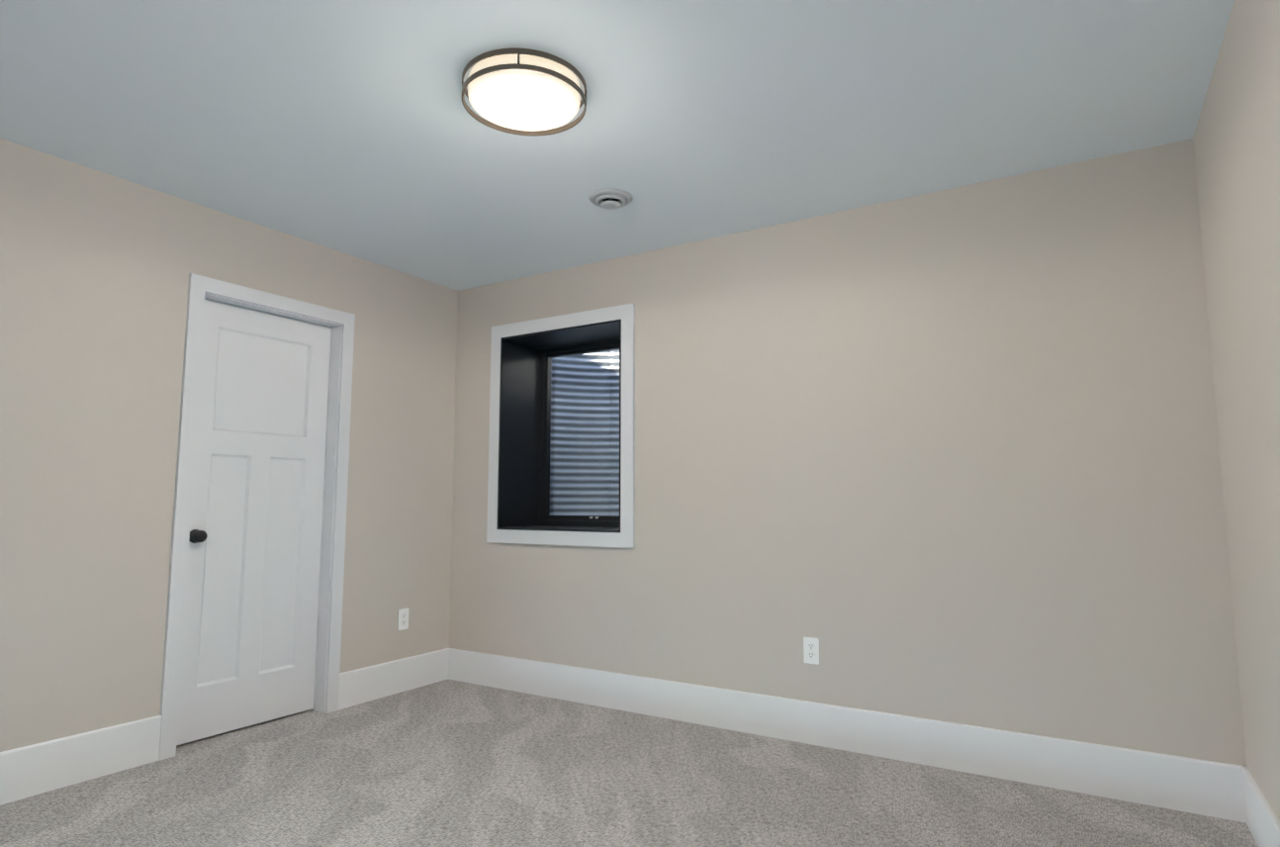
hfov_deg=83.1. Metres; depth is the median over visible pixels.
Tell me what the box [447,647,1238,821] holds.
baseboard
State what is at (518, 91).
flush-mount light
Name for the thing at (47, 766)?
baseboard
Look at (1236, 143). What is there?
wall
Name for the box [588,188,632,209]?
ceiling vent
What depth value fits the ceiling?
2.50 m
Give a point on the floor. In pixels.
(448, 763)
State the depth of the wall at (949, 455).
3.12 m
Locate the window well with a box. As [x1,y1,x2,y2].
[549,349,619,515]
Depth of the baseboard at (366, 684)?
4.06 m
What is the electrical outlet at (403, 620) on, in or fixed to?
attached to the wall at (97, 268)
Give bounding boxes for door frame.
[158,273,355,760]
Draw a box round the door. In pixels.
[176,298,331,744]
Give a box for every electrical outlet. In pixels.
[397,608,408,630]
[803,636,819,664]
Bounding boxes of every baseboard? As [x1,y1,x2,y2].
[0,715,161,805]
[338,647,447,709]
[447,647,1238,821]
[1234,764,1279,846]
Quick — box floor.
[0,678,1257,846]
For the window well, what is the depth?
5.34 m
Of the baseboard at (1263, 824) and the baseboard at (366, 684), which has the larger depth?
the baseboard at (366, 684)
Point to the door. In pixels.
(250, 629)
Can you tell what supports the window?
in the wall at (949, 455)
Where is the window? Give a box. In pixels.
[486,303,635,548]
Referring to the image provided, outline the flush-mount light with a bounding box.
[460,47,586,136]
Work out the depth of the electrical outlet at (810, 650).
3.28 m
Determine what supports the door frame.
attached to the wall at (97, 268)
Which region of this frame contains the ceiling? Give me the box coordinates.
[0,0,1234,290]
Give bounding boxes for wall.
[0,137,457,751]
[448,138,1246,765]
[1192,0,1279,821]
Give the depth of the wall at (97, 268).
3.03 m

